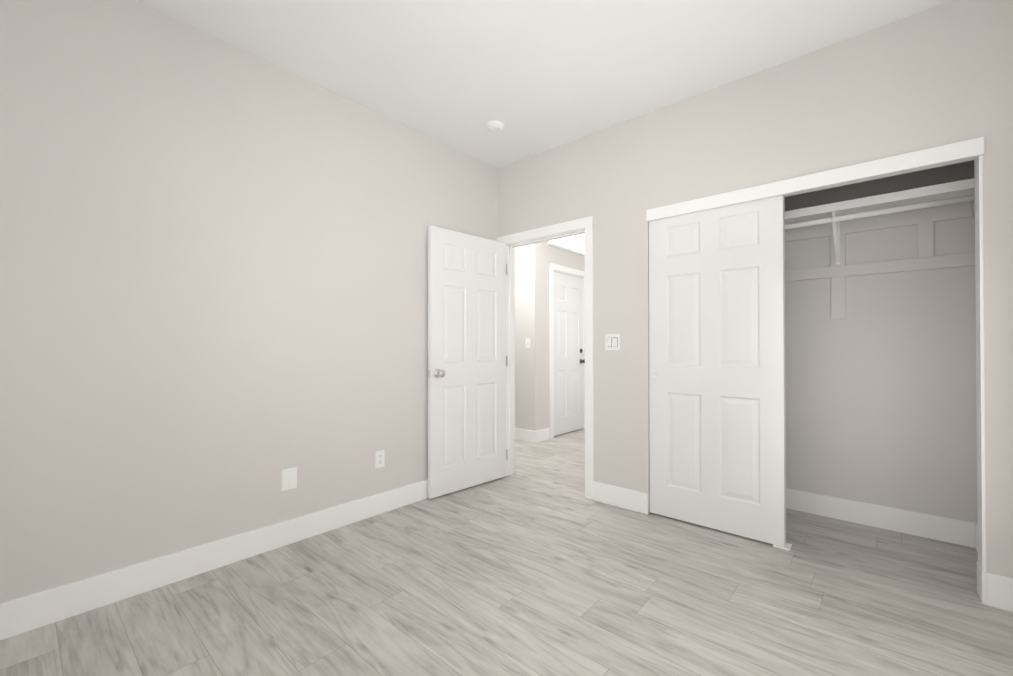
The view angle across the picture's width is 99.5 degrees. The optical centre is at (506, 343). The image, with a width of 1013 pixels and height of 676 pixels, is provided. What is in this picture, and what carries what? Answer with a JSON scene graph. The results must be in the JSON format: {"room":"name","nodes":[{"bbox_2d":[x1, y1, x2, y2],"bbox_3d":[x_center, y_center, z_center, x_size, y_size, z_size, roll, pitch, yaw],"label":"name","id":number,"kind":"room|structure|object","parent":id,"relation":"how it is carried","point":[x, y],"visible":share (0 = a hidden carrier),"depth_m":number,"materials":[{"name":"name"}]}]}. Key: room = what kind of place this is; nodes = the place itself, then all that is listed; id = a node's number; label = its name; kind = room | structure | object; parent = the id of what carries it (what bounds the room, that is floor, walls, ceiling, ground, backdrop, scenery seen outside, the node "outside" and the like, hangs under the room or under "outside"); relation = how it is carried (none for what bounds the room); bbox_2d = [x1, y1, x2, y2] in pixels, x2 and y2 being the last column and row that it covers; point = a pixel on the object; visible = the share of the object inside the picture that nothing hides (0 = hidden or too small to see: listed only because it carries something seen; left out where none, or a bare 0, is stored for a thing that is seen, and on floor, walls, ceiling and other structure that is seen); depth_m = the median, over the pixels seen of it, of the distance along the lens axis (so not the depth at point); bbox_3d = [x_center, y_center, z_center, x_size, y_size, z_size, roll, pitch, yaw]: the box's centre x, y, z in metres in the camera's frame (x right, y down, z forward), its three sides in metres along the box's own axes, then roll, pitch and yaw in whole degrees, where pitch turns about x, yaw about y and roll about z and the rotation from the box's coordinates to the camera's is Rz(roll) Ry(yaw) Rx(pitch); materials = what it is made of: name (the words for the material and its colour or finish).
{"room":"empty bedroom","nodes":[
{"label":"empty bedroom","id":0,"kind":"room"},
{"bbox_2d":[0,0,497,602],"bbox_3d":[-1.344,-0.215,2.519,0.120,2.760,3.940,0,-1,41],"label":"wall","id":1,"kind":"structure","parent":0,"point":[212,286],"depth_m":2.15,"materials":[{"name":"beige paint"}]},
{"bbox_2d":[0,479,427,639],"bbox_3d":[-1.292,1.095,2.463,0.018,0.140,3.700,0,-1,41],"label":"baseboard","id":2,"kind":"structure","parent":1,"relation":"attached to","point":[20,615],"depth_m":2.10,"materials":[{"name":"white paint"}]},
{"bbox_2d":[282,467,296,490],"bbox_3d":[-1.267,0.790,2.503,0.006,0.122,0.086,0,-1,41],"label":"blank wall plate","id":3,"kind":"object","parent":1,"relation":"attached to","point":[289,478],"visible":1,"depth_m":2.50,"materials":[{"name":"white plastic"}]},
{"bbox_2d":[375,450,384,468],"bbox_3d":[-0.871,0.797,2.954,0.008,0.116,0.072,0,-1,41],"label":"duplex electrical outlet","id":4,"kind":"object","parent":1,"relation":"attached to","point":[379,459],"visible":1,"depth_m":2.95,"materials":[{"name":"white plastic"}]},
{"bbox_2d":[0,429,1012,675],"bbox_3d":[0.374,1.201,3.264,5.270,0.060,7.340,0,-1,41],"label":"floor","id":5,"kind":"structure","parent":0,"point":[536,563],"depth_m":1.91,"materials":[{"name":"laminate"}]},
{"bbox_2d":[515,246,522,428],"bbox_3d":[-0.142,-0.191,5.639,1.080,2.760,0.120,0,-1,41],"label":"wall","id":6,"kind":"structure","parent":0,"point":[518,250],"depth_m":5.30,"materials":[{"name":"beige paint"}]},
{"bbox_2d":[515,428,536,442],"bbox_3d":[-0.135,1.118,5.534,1.276,0.140,0.018,0,-1,41],"label":"baseboard","id":7,"kind":"structure","parent":6,"relation":"attached to","point":[532,436],"depth_m":5.19,"materials":[{"name":"white paint"}]},
{"bbox_2d":[135,0,950,168],"bbox_3d":[0.374,-1.629,3.285,5.270,0.080,7.340,0,-1,41],"label":"ceiling","id":8,"kind":"structure","parent":0,"point":[535,77],"depth_m":2.33,"materials":[{"name":"white paint"}]},
{"bbox_2d":[486,121,504,132],"bbox_3d":[-0.080,-1.571,3.123,0.132,0.037,0.132,0,-1,41],"label":"smoke detector","id":9,"kind":"object","parent":8,"relation":"attached to","point":[495,126],"visible":1,"depth_m":3.09,"materials":[{"name":"white plastic"}]},
{"bbox_2d":[523,241,584,430],"bbox_3d":[1.047,-0.188,6.041,0.120,2.760,2.290,0,-1,41],"label":"wall","id":10,"kind":"structure","parent":0,"point":[532,385],"depth_m":5.23,"materials":[{"name":"beige paint"}]},
{"bbox_2d":[526,338,529,347],"bbox_3d":[0.255,-0.004,5.195,0.072,0.116,0.022,0,-1,41],"label":"light switch","id":11,"kind":"object","parent":10,"relation":"attached to","point":[527,342],"visible":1,"depth_m":5.20,"materials":[{"name":"white plastic"}]},
{"bbox_2d":[537,428,549,441],"bbox_3d":[0.444,1.116,5.238,0.016,0.140,0.276,0,-1,41],"label":"baseboard","id":12,"kind":"structure","parent":10,"relation":"attached to","point":[543,434],"depth_m":5.23,"materials":[{"name":"white paint"}]},
{"bbox_2d":[548,234,584,255],"bbox_3d":[1.149,-1.398,6.060,0.020,0.330,1.900,0,-1,41],"label":"ceiling","id":13,"kind":"structure","parent":10,"relation":"in","point":[575,244],"depth_m":5.77,"materials":[{"name":"white paint"}]},
{"bbox_2d":[549,263,584,438],"bbox_3d":[0.800,0.091,5.743,0.138,2.198,0.916,0,-1,41],"label":"door frame","id":14,"kind":"structure","parent":10,"relation":"attached to","point":[553,268],"depth_m":5.39,"materials":[{"name":"white paint"}]},
{"bbox_2d":[554,272,584,435],"bbox_3d":[0.842,0.130,5.701,0.106,2.096,0.746,0,-1,41],"label":"hall door","id":15,"kind":"structure","parent":10,"relation":"in","point":[569,361],"depth_m":5.70,"materials":[{"name":"white paint"}]},
{"bbox_2d":[498,0,1012,577],"bbox_3d":[1.182,-0.212,2.846,3.250,2.760,0.120,0,-1,41],"label":"wall","id":16,"kind":"structure","parent":0,"point":[940,74],"depth_m":2.42,"materials":[{"name":"beige paint"}]},
{"bbox_2d":[496,216,593,499],"bbox_3d":[0.333,0.108,3.587,0.989,2.130,0.156,0,-1,41],"label":"door frame","id":17,"kind":"structure","parent":16,"relation":"attached to","point":[559,231],"depth_m":3.44,"materials":[{"name":"white paint"}]},
{"bbox_2d":[428,226,507,498],"bbox_3d":[-0.298,0.138,3.506,0.140,2.045,0.806,0,-1,41],"label":"entry door","id":18,"kind":"structure","parent":17,"relation":"attached to","point":[467,356],"depth_m":3.45,"materials":[{"name":"white paint"}]},
{"bbox_2d":[605,334,619,349],"bbox_3d":[0.769,-0.010,3.117,0.116,0.118,0.014,0,-1,41],"label":"light switch","id":19,"kind":"object","parent":16,"relation":"attached to","point":[612,341],"visible":1,"depth_m":3.12,"materials":[{"name":"white plastic"}]},
{"bbox_2d":[593,481,647,514],"bbox_3d":[0.809,1.100,3.072,0.422,0.140,0.016,0,-1,41],"label":"baseboard","id":20,"kind":"structure","parent":16,"relation":"attached to","point":[633,500],"depth_m":3.05,"materials":[{"name":"white paint"}]},
{"bbox_2d":[649,195,785,546],"bbox_3d":[1.289,0.140,2.706,0.785,2.030,0.038,0,-1,41],"label":"closet door","id":21,"kind":"structure","parent":16,"relation":"in","point":[716,378],"depth_m":2.66,"materials":[{"name":"white paint"}]},
{"bbox_2d":[773,543,791,550],"bbox_3d":[1.586,1.159,2.463,0.080,0.011,0.079,0,-1,41],"label":"guide","id":22,"kind":"object","parent":16,"relation":"in","point":[788,546],"visible":0.57,"depth_m":2.44,"materials":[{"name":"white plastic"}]},
{"bbox_2d":[784,196,785,536],"bbox_3d":[1.318,0.140,2.744,0.785,2.030,0.035,0,-1,41],"label":"closet door","id":23,"kind":"structure","parent":16,"relation":"in","point":[785,381],"depth_m":2.49,"materials":[{"name":"white paint"}]},
{"bbox_2d":[646,137,985,571],"bbox_3d":[1.591,0.122,2.472,1.562,2.086,0.140,0,-1,41],"label":"trim","id":24,"kind":"structure","parent":16,"relation":"attached to","point":[953,153],"depth_m":2.04,"materials":[{"name":"white paint"}]},
{"bbox_2d":[977,563,1012,611],"bbox_3d":[2.234,1.090,1.837,0.271,0.140,0.038,0,-1,41],"label":"baseboard","id":25,"kind":"structure","parent":16,"relation":"attached to","point":[994,590],"depth_m":1.89,"materials":[{"name":"white paint"}]},
{"bbox_2d":[785,160,976,522],"bbox_3d":[1.874,-0.212,2.825,1.960,2.760,0.760,0,-1,41],"label":"wall","id":26,"kind":"structure","parent":0,"point":[880,379],"depth_m":2.71,"materials":[{"name":"beige paint"}]},
{"bbox_2d":[785,178,974,318],"bbox_3d":[1.907,-0.502,2.865,1.720,0.669,0.419,0,-1,41],"label":"shelf","id":27,"kind":"object","parent":26,"relation":"attached to","point":[923,208],"visible":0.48,"depth_m":2.61,"materials":[{"name":"white paint"}]},
{"bbox_2d":[786,488,977,552],"bbox_3d":[1.835,1.097,2.770,1.720,0.140,0.640,0,-1,41],"label":"baseboard","id":28,"kind":"structure","parent":26,"relation":"attached to","point":[954,531],"depth_m":2.69,"materials":[{"name":"white paint"}]}
]}

